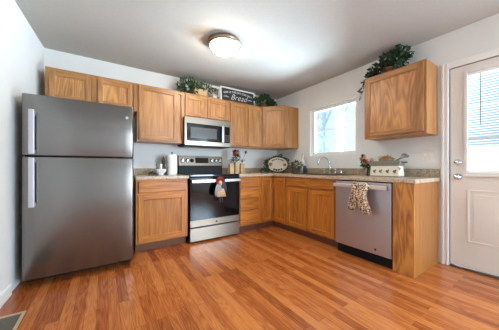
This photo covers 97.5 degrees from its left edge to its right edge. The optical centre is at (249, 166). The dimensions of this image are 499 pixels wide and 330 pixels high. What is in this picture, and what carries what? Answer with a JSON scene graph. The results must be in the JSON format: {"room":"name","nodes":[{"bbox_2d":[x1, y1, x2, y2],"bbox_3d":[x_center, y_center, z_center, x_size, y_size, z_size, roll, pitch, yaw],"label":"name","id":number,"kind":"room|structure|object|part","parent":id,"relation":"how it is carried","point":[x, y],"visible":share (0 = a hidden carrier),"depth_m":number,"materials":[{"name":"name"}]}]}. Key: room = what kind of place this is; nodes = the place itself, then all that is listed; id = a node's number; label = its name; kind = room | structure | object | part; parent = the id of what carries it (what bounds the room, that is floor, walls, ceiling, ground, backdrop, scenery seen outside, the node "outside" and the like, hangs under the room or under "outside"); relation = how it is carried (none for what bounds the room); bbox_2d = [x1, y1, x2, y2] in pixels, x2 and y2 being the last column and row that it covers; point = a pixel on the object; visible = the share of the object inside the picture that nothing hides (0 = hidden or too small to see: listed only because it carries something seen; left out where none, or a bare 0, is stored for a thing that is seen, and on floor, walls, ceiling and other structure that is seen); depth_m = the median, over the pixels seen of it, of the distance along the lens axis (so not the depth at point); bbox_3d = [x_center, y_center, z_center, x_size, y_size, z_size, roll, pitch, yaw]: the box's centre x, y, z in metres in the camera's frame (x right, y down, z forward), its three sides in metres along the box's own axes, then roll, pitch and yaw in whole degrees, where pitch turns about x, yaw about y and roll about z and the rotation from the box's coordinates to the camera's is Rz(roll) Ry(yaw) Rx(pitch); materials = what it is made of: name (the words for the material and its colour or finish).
{"room":"kitchen","nodes":[
{"label":"kitchen","id":0,"kind":"room"},
{"bbox_2d":[0,0,43,292],"bbox_3d":[-0.754,-0.189,-0.331,0.127,2.438,6.731,0,0,-31],"label":"wall","id":1,"kind":"structure","parent":0,"point":[21,50],"depth_m":1.81,"materials":[{"name":"paint"}]},
{"bbox_2d":[0,283,11,307],"bbox_3d":[-0.443,0.983,-0.710,0.020,0.094,5.761,0,0,-31],"label":"baseboard","id":2,"kind":"structure","parent":1,"relation":"attached to","point":[6,292],"depth_m":1.67,"materials":[{"name":"white paint"}]},
{"bbox_2d":[44,48,276,173],"bbox_3d":[-0.963,-0.176,3.637,3.909,2.464,0.127,0,0,-34],"label":"wall","id":3,"kind":"structure","parent":0,"point":[146,155],"depth_m":3.20,"materials":[{"name":"paint"}]},
{"bbox_2d":[45,66,136,115],"bbox_3d":[-1.920,-0.907,2.731,0.890,0.368,0.323,0,0,-34],"label":"upper cabinet","id":4,"kind":"object","parent":3,"relation":"attached to","point":[60,83],"visible":0.68,"depth_m":2.57,"materials":[{"name":"brown wood"}]},
{"bbox_3d":[-2.024,-0.902,2.480,0.373,0.312,0.019,0,0,-34],"label":"door","id":5,"kind":"part","parent":4,"relation":"part of","materials":[{"name":"brown wood"}]},
{"bbox_3d":[-2.026,-0.902,2.483,0.267,0.206,0.009,0,0,-34],"label":"door panel","id":6,"kind":"part","parent":4,"relation":"part of","materials":[{"name":"brown wood"}]},
{"bbox_3d":[-1.664,-0.902,2.718,0.368,0.312,0.019,0,0,-34],"label":"door","id":7,"kind":"part","parent":4,"relation":"part of","materials":[{"name":"brown wood"}]},
{"bbox_3d":[-1.666,-0.902,2.721,0.262,0.206,0.009,0,0,-34],"label":"door panel","id":8,"kind":"part","parent":4,"relation":"part of","materials":[{"name":"brown wood"}]},
{"bbox_2d":[134,168,166,174],"bbox_3d":[-1.412,0.069,3.251,0.635,0.094,0.019,0,0,-34],"label":"backsplash","id":9,"kind":"structure","parent":3,"relation":"attached to","point":[137,171],"depth_m":3.16,"materials":[{"name":"stone"}]},
{"bbox_2d":[135,83,183,144],"bbox_3d":[-1.291,-0.716,3.148,0.611,0.749,0.323,0,0,-34],"label":"upper cabinet","id":10,"kind":"object","parent":3,"relation":"attached to","point":[159,115],"visible":1,"depth_m":3.01,"materials":[{"name":"brown wood"}]},
{"bbox_3d":[-1.240,-0.715,3.004,0.392,0.594,0.009,0,0,-34],"label":"door panel","id":11,"kind":"part","parent":10,"relation":"part of","materials":[{"name":"brown wood"}]},
{"bbox_2d":[184,92,228,121],"bbox_3d":[-0.722,-0.909,3.525,0.746,0.363,0.323,0,0,-34],"label":"upper cabinet","id":12,"kind":"object","parent":3,"relation":"attached to","point":[204,107],"visible":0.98,"depth_m":3.38,"materials":[{"name":"brown wood"}]},
{"bbox_3d":[-0.818,-0.903,3.279,0.290,0.305,0.019,0,0,-34],"label":"door","id":13,"kind":"part","parent":12,"relation":"part of","materials":[{"name":"brown wood"}]},
{"bbox_3d":[-0.820,-0.903,3.282,0.183,0.198,0.009,0,0,-34],"label":"door panel","id":14,"kind":"part","parent":12,"relation":"part of","materials":[{"name":"brown wood"}]},
{"bbox_2d":[176,75,215,95],"bbox_3d":[-0.799,-1.212,3.383,0.674,0.378,0.384,0,0,-34],"label":"potted plant","id":15,"kind":"object","parent":12,"relation":"on","point":[191,87],"visible":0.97,"depth_m":3.34,"materials":[{"name":"green plant"}]},
{"bbox_2d":[193,88,207,95],"bbox_3d":[-0.784,-1.146,3.439,0.212,0.109,0.141,0,0,-34],"label":"basket","id":16,"kind":"object","parent":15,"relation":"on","point":[203,92],"depth_m":3.39,"materials":[{"name":"beige wicker"}]},
{"bbox_2d":[177,116,230,148],"bbox_3d":[-0.705,-0.513,3.471,0.752,0.420,0.429,0,0,-34],"label":"microwave","id":17,"kind":"object","parent":12,"relation":"attached to","point":[197,132],"visible":1,"depth_m":3.31,"materials":[{"name":"silver metal"}]},
{"bbox_3d":[-0.686,-0.508,3.305,0.537,0.254,0.037,0,0,-34],"label":"door","id":18,"kind":"part","parent":17,"relation":"part of","materials":[{"name":"black glass"}]},
{"bbox_3d":[-0.422,-0.508,3.432,0.038,0.267,0.051,0,0,-34],"label":"handle","id":19,"kind":"part","parent":17,"relation":"part of","materials":[{"name":"metal"}]},
{"bbox_3d":[-0.375,-0.508,3.510,0.107,0.254,0.038,0,0,-34],"label":"control panel","id":20,"kind":"part","parent":17,"relation":"part of","materials":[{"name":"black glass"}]},
{"bbox_2d":[211,86,218,98],"bbox_3d":[-0.563,-1.206,3.590,0.135,0.229,0.163,0,0,-34],"label":"lantern","id":21,"kind":"object","parent":12,"relation":"on","point":[214,87],"visible":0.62,"depth_m":3.59,"materials":[{"name":"beige ceramic"}]},
{"bbox_3d":[-0.498,-0.903,3.491,0.358,0.305,0.019,0,0,-34],"label":"door","id":22,"kind":"part","parent":12,"relation":"part of","materials":[{"name":"brown wood"}]},
{"bbox_3d":[-0.500,-0.903,3.494,0.252,0.198,0.009,0,0,-34],"label":"door panel","id":23,"kind":"part","parent":12,"relation":"part of","materials":[{"name":"brown wood"}]},
{"bbox_2d":[220,86,254,105],"bbox_3d":[-0.196,-1.219,3.811,0.691,0.255,0.038,0,0,-34],"label":"sign","id":24,"kind":"object","parent":12,"relation":"on","point":[226,93],"visible":0.98,"depth_m":3.79,"materials":[{"name":"black paint"}]},
{"bbox_2d":[229,101,261,148],"bbox_3d":[-0.127,-0.716,3.919,0.675,0.749,0.323,0,0,-34],"label":"upper cabinet","id":25,"kind":"object","parent":3,"relation":"attached to","point":[245,119],"visible":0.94,"depth_m":3.77,"materials":[{"name":"brown wood"}]},
{"bbox_3d":[-0.178,-0.713,3.703,0.328,0.696,0.019,0,0,-34],"label":"door","id":26,"kind":"part","parent":25,"relation":"part of","materials":[{"name":"brown wood"}]},
{"bbox_3d":[-0.180,-0.713,3.706,0.221,0.589,0.009,0,0,-34],"label":"door panel","id":27,"kind":"part","parent":25,"relation":"part of","materials":[{"name":"brown wood"}]},
{"bbox_3d":[0.104,-0.713,3.889,0.302,0.696,0.019,0,0,-34],"label":"door","id":28,"kind":"part","parent":25,"relation":"part of","materials":[{"name":"brown wood"}]},
{"bbox_3d":[0.102,-0.713,3.893,0.196,0.589,0.009,0,0,-34],"label":"door panel","id":29,"kind":"part","parent":25,"relation":"part of","materials":[{"name":"brown wood"}]},
{"bbox_2d":[258,106,297,149],"bbox_3d":[0.488,-0.716,4.154,0.611,0.749,0.611,0,0,-34],"label":"upper cabinet","id":30,"kind":"object","parent":3,"relation":"attached to","point":[279,123],"visible":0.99,"depth_m":3.94,"materials":[{"name":"brown wood"}]},
{"bbox_2d":[253,93,277,106],"bbox_3d":[0.278,-1.220,4.074,0.545,0.346,0.308,0,0,-19],"label":"potted plant","id":31,"kind":"object","parent":30,"relation":"on","point":[269,102],"visible":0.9,"depth_m":4.05,"materials":[{"name":"green plant"}]},
{"bbox_3d":[0.442,-0.714,3.927,0.283,0.698,0.283,0,0,-34],"label":"door","id":32,"kind":"part","parent":30,"relation":"part of","materials":[{"name":"brown wood"}]},
{"bbox_3d":[0.443,-0.714,3.930,0.279,0.592,0.009,0,0,11],"label":"door panel","id":33,"kind":"part","parent":30,"relation":"part of","materials":[{"name":"brown wood"}]},
{"bbox_3d":[0.445,-0.716,3.941,0.411,0.749,0.009,0,0,11],"label":"frame","id":34,"kind":"part","parent":30,"relation":"part of","materials":[{"name":"brown wood"}]},
{"bbox_2d":[0,226,498,329],"bbox_3d":[0.822,1.043,0.713,4.163,0.025,6.744,0,0,-34],"label":"floor","id":35,"kind":"structure","parent":0,"point":[271,277],"depth_m":1.79,"materials":[{"name":"laminate"}]},
{"bbox_2d":[0,311,25,329],"bbox_3d":[-1.570,1.026,1.364,0.183,0.007,0.349,0,0,-34],"label":"floor vent","id":36,"kind":"object","parent":35,"relation":"in","point":[12,321],"visible":1,"depth_m":1.46,"materials":[{"name":"grey metal"}]},
{"bbox_2d":[22,93,133,281],"bbox_3d":[-1.768,0.198,2.376,0.828,1.663,0.922,0,0,-34],"label":"refrigerator","id":37,"kind":"object","parent":35,"relation":"on","point":[78,161],"visible":1,"depth_m":2.01,"materials":[{"name":"metal"}]},
{"bbox_3d":[-1.818,0.131,1.829,0.038,0.417,0.064,0,0,-34],"label":"handle","id":38,"kind":"part","parent":37,"relation":"part of","materials":[{"name":"metal"}]},
{"bbox_3d":[-1.818,-0.292,1.829,0.038,0.373,0.064,0,0,-34],"label":"handle","id":39,"kind":"part","parent":37,"relation":"part of","materials":[{"name":"metal"}]},
{"bbox_3d":[-1.571,0.434,2.078,0.828,1.039,0.099,0,0,-34],"label":"fresh food door","id":40,"kind":"part","parent":37,"relation":"part of","materials":[{"name":"metal"}]},
{"bbox_3d":[-1.571,-0.357,2.078,0.828,0.518,0.099,0,0,-34],"label":"freezer door","id":41,"kind":"part","parent":37,"relation":"part of","materials":[{"name":"metal"}]},
{"bbox_2d":[134,179,186,251],"bbox_3d":[-1.244,0.592,2.993,0.614,0.874,0.633,0,0,-34],"label":"base cabinet","id":42,"kind":"object","parent":35,"relation":"on","point":[160,205],"visible":0.95,"depth_m":2.73,"materials":[{"name":"brown wood"}]},
{"bbox_2d":[134,168,188,179],"bbox_3d":[-1.241,0.088,2.992,0.635,0.133,0.640,0,0,-34],"label":"countertop","id":43,"kind":"structure","parent":42,"relation":"on","point":[139,173],"depth_m":2.91,"materials":[{"name":"stone"}]},
{"bbox_2d":[154,169,166,174],"bbox_3d":[-1.219,0.072,2.995,0.175,0.086,0.175,0,0,-34],"label":"bowl","id":44,"kind":"object","parent":43,"relation":"on","point":[158,171],"visible":0.88,"depth_m":2.94,"materials":[{"name":"white ceramic"}]},
{"bbox_2d":[162,157,164,174],"bbox_3d":[-1.253,-0.014,3.185,0.056,0.259,0.056,0,0,-34],"label":"pepper mill","id":45,"kind":"object","parent":43,"relation":"on","point":[163,158],"visible":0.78,"depth_m":3.17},
{"bbox_2d":[167,152,177,174],"bbox_3d":[-1.128,-0.051,3.189,0.152,0.333,0.152,0,0,-34],"label":"paper towel roll","id":46,"kind":"object","parent":43,"relation":"on","point":[171,159],"visible":1,"depth_m":3.13,"materials":[{"name":"white paper"}]},
{"bbox_3d":[-1.081,0.248,2.736,0.559,0.132,0.024,0,0,-34],"label":"drawer","id":47,"kind":"part","parent":42,"relation":"part of","materials":[{"name":"brown wood"}]},
{"bbox_3d":[-1.082,0.619,2.738,0.559,0.549,0.019,0,0,-34],"label":"door","id":48,"kind":"part","parent":42,"relation":"part of","materials":[{"name":"brown wood"}]},
{"bbox_3d":[-1.084,0.619,2.741,0.452,0.442,0.009,0,0,-34],"label":"door panel","id":49,"kind":"part","parent":42,"relation":"part of","materials":[{"name":"brown wood"}]},
{"bbox_2d":[178,155,240,242],"bbox_3d":[-0.628,0.426,3.345,0.762,1.206,0.688,0,0,-34],"label":"range","id":50,"kind":"object","parent":35,"relation":"on","point":[208,217],"visible":0.96,"depth_m":3.12,"materials":[{"name":"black metal"}]},
{"bbox_3d":[-0.793,-0.099,3.601,0.744,0.154,0.079,0,0,-34],"label":"control panel","id":51,"kind":"part","parent":50,"relation":"part of","materials":[{"name":"metal"}]},
{"bbox_2d":[179,173,238,176],"bbox_3d":[-0.627,0.119,3.344,0.762,0.024,0.554,0,0,-34],"label":"cooktop","id":52,"kind":"object","parent":50,"relation":"in","point":[190,174],"depth_m":3.17,"materials":[{"name":"black glass"}]},
{"bbox_3d":[-0.478,0.917,3.120,0.757,0.175,0.030,0,0,-34],"label":"storage drawer","id":53,"kind":"part","parent":50,"relation":"part of","materials":[{"name":"metal"}]},
{"bbox_3d":[-0.478,0.481,3.119,0.757,0.660,0.033,0,0,-34],"label":"oven door","id":54,"kind":"part","parent":50,"relation":"part of","materials":[{"name":"black glass"}]},
{"bbox_3d":[-0.455,0.194,3.084,0.747,0.046,0.061,0,0,-34],"label":"oven handle","id":55,"kind":"part","parent":50,"relation":"part of","materials":[{"name":"metal"}]},
{"bbox_2d":[215,176,226,201],"bbox_3d":[-0.409,0.315,3.052,0.189,0.362,0.066,0,0,-34],"label":"doll","id":56,"kind":"object","parent":50,"relation":"hanging from","point":[221,188],"visible":1,"depth_m":3.04,"materials":[{"name":"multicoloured fabric"}]},
{"bbox_2d":[238,176,259,231],"bbox_3d":[-0.160,0.592,3.711,0.395,0.874,0.633,0,0,-34],"label":"base cabinet","id":57,"kind":"object","parent":35,"relation":"on","point":[249,187],"visible":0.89,"depth_m":3.45,"materials":[{"name":"brown wood"}]},
{"bbox_3d":[-0.001,0.784,3.452,0.350,0.188,0.024,0,0,-34],"label":"drawer","id":58,"kind":"part","parent":57,"relation":"part of","materials":[{"name":"brown wood"}]},
{"bbox_3d":[-0.001,0.584,3.452,0.350,0.170,0.024,0,0,-34],"label":"drawer","id":59,"kind":"part","parent":57,"relation":"part of","materials":[{"name":"brown wood"}]},
{"bbox_3d":[-0.001,0.406,3.452,0.350,0.150,0.024,0,0,-34],"label":"drawer","id":60,"kind":"part","parent":57,"relation":"part of","materials":[{"name":"brown wood"}]},
{"bbox_3d":[-0.001,0.243,3.452,0.350,0.132,0.024,0,0,-34],"label":"drawer","id":61,"kind":"part","parent":57,"relation":"part of","materials":[{"name":"brown wood"}]},
{"bbox_2d":[257,176,290,230],"bbox_3d":[0.467,0.592,3.934,0.890,0.874,0.954,0,0,-34],"label":"base cabinet","id":62,"kind":"object","parent":35,"relation":"on","point":[273,189],"visible":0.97,"depth_m":3.63,"materials":[{"name":"brown wood"}]},
{"bbox_3d":[0.294,0.537,3.657,0.135,0.625,0.009,0,0,-34],"label":"door panel","id":63,"kind":"part","parent":62,"relation":"part of","materials":[{"name":"brown wood"}]},
{"bbox_3d":[0.297,0.537,3.654,0.221,0.711,0.019,0,0,-34],"label":"door","id":64,"kind":"part","parent":62,"relation":"part of","materials":[{"name":"brown wood"}]},
{"bbox_3d":[0.499,0.537,3.581,0.009,0.625,0.193,0,0,-34],"label":"door panel","id":65,"kind":"part","parent":62,"relation":"part of","materials":[{"name":"brown wood"}]},
{"bbox_3d":[0.496,0.537,3.579,0.019,0.711,0.279,0,0,-34],"label":"door","id":66,"kind":"part","parent":62,"relation":"part of","materials":[{"name":"brown wood"}]},
{"bbox_2d":[222,168,439,183],"bbox_3d":[0.774,0.088,3.107,1.292,0.133,2.674,0,0,-34],"label":"countertop","id":67,"kind":"structure","parent":62,"relation":"on","point":[413,176],"depth_m":2.68,"materials":[{"name":"stone"}]},
{"bbox_2d":[228,164,233,173],"bbox_3d":[-0.311,0.032,3.700,0.074,0.168,0.074,0,0,-34],"label":"vase","id":68,"kind":"object","parent":67,"relation":"on","point":[230,166],"visible":0.86,"depth_m":3.67,"materials":[{"name":"brown wood"}]},
{"bbox_2d":[234,161,238,173],"bbox_3d":[-0.222,0.011,3.749,0.076,0.208,0.076,0,0,-34],"label":"vase","id":69,"kind":"object","parent":67,"relation":"on","point":[236,164],"visible":0.84,"depth_m":3.72,"materials":[{"name":"brown wood"}]},
{"bbox_2d":[231,149,240,161],"bbox_3d":[-0.228,-0.201,3.730,0.224,0.273,0.140,0,0,-34],"label":"flower","id":70,"kind":"object","parent":69,"relation":"in","point":[235,152],"visible":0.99,"depth_m":3.70,"materials":[{"name":"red plant"}]},
{"bbox_2d":[239,163,244,173],"bbox_3d":[-0.131,0.024,3.819,0.069,0.183,0.069,0,0,-34],"label":"vase","id":71,"kind":"object","parent":67,"relation":"on","point":[241,166],"visible":0.92,"depth_m":3.79,"materials":[{"name":"brown wood"}]},
{"bbox_2d":[258,159,269,172],"bbox_3d":[0.275,0.006,3.961,0.178,0.309,0.250,0,0,27],"label":"ivy garland","id":72,"kind":"object","parent":67,"relation":"on","point":[264,169],"visible":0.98,"depth_m":3.98,"materials":[{"name":"green plant"}]},
{"bbox_2d":[266,154,289,172],"bbox_3d":[0.523,-0.067,4.066,0.478,0.368,0.109,0,0,8],"label":"oval platter","id":73,"kind":"object","parent":67,"relation":"on","point":[277,164],"visible":0.93,"depth_m":4.05,"materials":[{"name":"beige ceramic"}]},
{"bbox_3d":[0.520,-0.042,4.048,0.366,0.264,0.023,0,0,8],"label":"plate","id":74,"kind":"part","parent":73,"relation":"part of","materials":[{"name":"beige ceramic"}]},
{"bbox_2d":[288,159,302,173],"bbox_3d":[0.795,-0.007,3.702,0.290,0.245,0.274,0,0,-13],"label":"flower basket","id":75,"kind":"object","parent":67,"relation":"on","point":[295,170],"visible":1,"depth_m":3.65,"materials":[{"name":"green plant"}]},
{"bbox_2d":[300,154,304,172],"bbox_3d":[0.925,-0.057,3.806,0.091,0.345,0.091,0,0,-34],"label":"bottle","id":76,"kind":"object","parent":67,"relation":"on","point":[302,155],"visible":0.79,"depth_m":3.78,"materials":[{"name":"clear glass"}]},
{"bbox_2d":[300,173,352,175],"bbox_3d":[1.073,0.204,3.241,0.475,0.193,0.780,0,0,-34],"label":"sink","id":77,"kind":"object","parent":67,"relation":"in","point":[300,173],"visible":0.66,"depth_m":3.22,"materials":[{"name":"metal"}]},
{"bbox_2d":[318,157,341,173],"bbox_3d":[1.213,-0.020,3.329,0.215,0.270,0.361,0,0,-34],"label":"faucet","id":78,"kind":"object","parent":67,"relation":"on","point":[321,157],"visible":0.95,"depth_m":3.40,"materials":[{"name":"silver metal"}]},
{"bbox_3d":[1.162,-0.024,3.405,0.226,0.262,0.045,0,0,-10],"label":"spout","id":79,"kind":"part","parent":78,"relation":"part of","materials":[{"name":"silver metal"}]},
{"bbox_2d":[360,154,373,175],"bbox_3d":[1.518,-0.031,2.794,0.143,0.293,0.255,0,0,-34],"label":"flowers","id":80,"kind":"object","parent":67,"relation":"on","point":[363,158],"visible":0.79,"depth_m":2.82,"materials":[{"name":"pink plant"}]},
{"bbox_2d":[368,161,407,176],"bbox_3d":[1.656,0.023,2.609,0.180,0.185,0.399,0,0,-34],"label":"box","id":81,"kind":"object","parent":67,"relation":"on","point":[378,168],"visible":0.99,"depth_m":2.55,"materials":[{"name":"beige ceramic"}]},
{"bbox_2d":[377,155,395,160],"bbox_3d":[1.636,-0.103,2.623,0.131,0.100,0.200,0,0,-34],"label":"moss","id":82,"kind":"object","parent":81,"relation":"on","point":[384,158],"visible":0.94,"depth_m":2.60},
{"bbox_2d":[368,161,407,169],"bbox_3d":[1.656,-0.015,2.609,0.180,0.111,0.399,0,0,-34],"label":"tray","id":83,"kind":"object","parent":81,"relation":"on","point":[375,165],"depth_m":2.55,"materials":[{"name":"white metal"}]},
{"bbox_2d":[287,177,337,247],"bbox_3d":[1.080,0.592,3.241,0.633,0.874,0.873,0,0,-34],"label":"base cabinet","id":84,"kind":"object","parent":35,"relation":"on","point":[311,202],"visible":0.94,"depth_m":3.01,"materials":[{"name":"brown wood"}]},
{"bbox_3d":[0.707,0.607,3.265,0.009,0.465,0.279,0,0,-34],"label":"door panel","id":85,"kind":"part","parent":84,"relation":"part of","materials":[{"name":"brown wood"}]},
{"bbox_3d":[0.701,0.235,3.261,0.024,0.117,0.386,0,0,-34],"label":"false drawer","id":86,"kind":"part","parent":84,"relation":"part of","materials":[{"name":"brown wood"}]},
{"bbox_3d":[0.703,0.607,3.263,0.019,0.572,0.386,0,0,-34],"label":"door","id":87,"kind":"part","parent":84,"relation":"part of","materials":[{"name":"brown wood"}]},
{"bbox_3d":[0.951,0.607,2.895,0.009,0.465,0.292,0,0,-34],"label":"door panel","id":88,"kind":"part","parent":84,"relation":"part of","materials":[{"name":"brown wood"}]},
{"bbox_3d":[0.946,0.235,2.892,0.024,0.117,0.399,0,0,-34],"label":"false drawer","id":89,"kind":"part","parent":84,"relation":"part of","materials":[{"name":"brown wood"}]},
{"bbox_3d":[0.948,0.607,2.893,0.019,0.572,0.399,0,0,-34],"label":"door","id":90,"kind":"part","parent":84,"relation":"part of","materials":[{"name":"brown wood"}]},
{"bbox_2d":[333,180,392,268],"bbox_3d":[1.449,0.595,2.571,0.658,0.868,0.622,0,0,-34],"label":"dishwasher","id":91,"kind":"object","parent":35,"relation":"on","point":[364,236],"visible":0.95,"depth_m":2.35,"materials":[{"name":"silver metal"}]},
{"bbox_2d":[347,182,370,217],"bbox_3d":[1.171,0.358,2.342,0.087,0.398,0.267,0,0,-34],"label":"towel","id":92,"kind":"object","parent":91,"relation":"hanging from","point":[359,190],"visible":1,"depth_m":2.31,"materials":[{"name":"fabric"}]},
{"bbox_3d":[1.204,0.213,2.409,0.066,0.043,0.604,0,0,-34],"label":"handle","id":93,"kind":"part","parent":91,"relation":"part of","materials":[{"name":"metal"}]},
{"bbox_3d":[1.452,0.980,2.574,0.447,0.099,0.620,0,0,-34],"label":"toe plate","id":94,"kind":"part","parent":91,"relation":"part of","materials":[{"name":"black plastic"}]},
{"bbox_2d":[393,181,437,277],"bbox_3d":[1.730,0.592,2.265,0.626,0.874,0.182,0,0,-34],"label":"base cabinet","id":95,"kind":"object","parent":35,"relation":"on","point":[415,206],"visible":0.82,"depth_m":2.12,"materials":[{"name":"brown wood"}]},
{"bbox_3d":[1.783,0.592,2.202,0.608,0.874,0.015,0,0,-34],"label":"panel","id":96,"kind":"part","parent":95,"relation":"part of","materials":[{"name":"brown wood"}]},
{"bbox_2d":[450,263,498,279],"bbox_3d":[2.390,1.021,1.933,0.124,0.017,0.913,0,0,-34],"label":"threshold","id":97,"kind":"object","parent":35,"relation":"on","point":[451,264],"depth_m":2.13,"materials":[{"name":"metal"}]},
{"bbox_2d":[15,0,498,98],"bbox_3d":[0.783,-1.510,0.771,4.163,0.203,6.883,0,0,-34],"label":"ceiling","id":98,"kind":"structure","parent":0,"point":[288,47],"depth_m":2.26,"materials":[{"name":"paint"}]},
{"bbox_2d":[207,33,240,56],"bbox_3d":[-0.285,-1.331,2.468,0.376,0.154,0.376,0,0,-34],"label":"ceiling light","id":99,"kind":"object","parent":98,"relation":"attached to","point":[222,44],"visible":1,"depth_m":2.37,"materials":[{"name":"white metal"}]},
{"bbox_2d":[277,13,498,264],"bbox_3d":[2.486,-0.189,1.808,0.127,2.438,6.731,0,0,-34],"label":"wall","id":100,"kind":"structure","parent":0,"point":[481,36],"depth_m":2.75,"materials":[{"name":"paint"}]},
{"bbox_2d":[222,168,439,177],"bbox_3d":[0.772,0.069,3.110,1.292,0.094,2.666,0,0,-34],"label":"backsplash","id":101,"kind":"structure","parent":100,"relation":"attached to","point":[355,171],"depth_m":3.14,"materials":[{"name":"stone"}]},
{"bbox_2d":[310,96,356,155],"bbox_3d":[1.350,-0.596,3.522,0.123,0.828,0.866,0,0,-34],"label":"window","id":102,"kind":"structure","parent":100,"relation":"in","point":[313,112],"depth_m":3.59,"materials":[{"name":"white paint"}]},
{"bbox_2d":[365,59,436,140],"bbox_3d":[1.727,-0.716,2.544,0.323,0.749,0.631,0,0,-34],"label":"upper cabinet","id":103,"kind":"object","parent":100,"relation":"attached to","point":[400,103],"visible":1,"depth_m":2.38,"materials":[{"name":"brown wood"}]},
{"bbox_2d":[357,44,414,100],"bbox_3d":[1.646,-1.139,2.644,0.305,0.572,0.611,0,0,-34],"label":"potted plant","id":104,"kind":"object","parent":103,"relation":"on","point":[392,57],"visible":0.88,"depth_m":2.56,"materials":[{"name":"green plant"}]},
{"bbox_3d":[1.661,-1.134,2.617,0.132,0.084,0.134,0,0,-34],"label":"pot","id":105,"kind":"part","parent":104,"relation":"part of","materials":[{"name":"wicker"}]},
{"bbox_3d":[1.604,-0.715,2.462,0.009,0.594,0.480,0,0,-34],"label":"door panel","id":106,"kind":"part","parent":103,"relation":"part of","materials":[{"name":"brown wood"}]},
{"bbox_2d":[421,149,435,158],"bbox_3d":[1.990,-0.141,2.433,0.010,0.114,0.132,0,0,-34],"label":"switch plate","id":107,"kind":"object","parent":100,"relation":"attached to","point":[425,153],"visible":1,"depth_m":2.43,"materials":[{"name":"white paint"}]},
{"bbox_2d":[441,48,498,264],"bbox_3d":[2.337,-0.026,1.897,0.024,2.112,1.055,0,0,-34],"label":"trim","id":108,"kind":"structure","parent":100,"relation":"attached to","point":[445,68],"depth_m":2.30,"materials":[{"name":"white paint"}]},
{"bbox_2d":[449,55,498,276],"bbox_3d":[2.339,-0.007,1.900,0.119,2.028,0.922,0,0,-34],"label":"door","id":109,"kind":"structure","parent":100,"relation":"in","point":[474,195],"depth_m":2.17,"materials":[{"name":"paint"}]},
{"bbox_3d":[2.102,0.100,2.217,0.075,0.062,0.064,0,0,-34],"label":"knob","id":110,"kind":"part","parent":109,"relation":"part of","materials":[{"name":"silver metal"}]},
{"bbox_3d":[2.247,0.489,2.060,0.006,0.523,0.292,0,0,-34],"label":"raised panel","id":111,"kind":"part","parent":109,"relation":"part of","materials":[{"name":"paint"}]},
{"bbox_3d":[2.362,-0.436,1.915,0.023,0.986,0.645,0,0,-34],"label":"blind rail","id":112,"kind":"part","parent":109,"relation":"part of","materials":[{"name":"white plastic"}]},
{"bbox_2d":[468,71,498,170],"bbox_3d":[2.363,-0.424,1.916,0.019,0.920,0.643,0,0,-34],"label":"window","id":113,"kind":"structure","parent":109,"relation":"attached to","point":[497,137],"depth_m":2.10,"materials":[{"name":"glass"}]},
{"label":"outside","id":114,"kind":"structure","parent":0,"visible":0},
{"bbox_3d":[5.597,1.690,6.840,10.465,0.203,14.986,0,0,-34],"label":"ground","id":115,"kind":"structure","parent":114,"visible":0},
{"bbox_2d":[317,109,331,152],"bbox_3d":[2.521,-1.167,7.621,1.203,5.540,1.197,0,0,-34],"label":"bare tree","id":116,"kind":"object","parent":115,"relation":"on","point":[321,117],"visible":0.25,"depth_m":7.38,"materials":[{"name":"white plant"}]},
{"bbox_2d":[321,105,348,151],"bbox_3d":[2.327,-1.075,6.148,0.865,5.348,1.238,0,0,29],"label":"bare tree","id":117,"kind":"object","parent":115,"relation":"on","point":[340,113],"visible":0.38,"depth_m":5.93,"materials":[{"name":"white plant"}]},
{"bbox_2d":[317,103,354,151],"bbox_3d":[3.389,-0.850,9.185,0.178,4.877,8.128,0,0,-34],"label":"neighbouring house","id":118,"kind":"structure","parent":115,"relation":"on","point":[349,118],"depth_m":8.49,"materials":[{"name":"white"}]},
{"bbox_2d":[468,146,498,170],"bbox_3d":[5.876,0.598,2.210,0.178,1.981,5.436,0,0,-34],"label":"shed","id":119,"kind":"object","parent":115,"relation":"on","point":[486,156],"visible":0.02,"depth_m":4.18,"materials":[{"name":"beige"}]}
]}

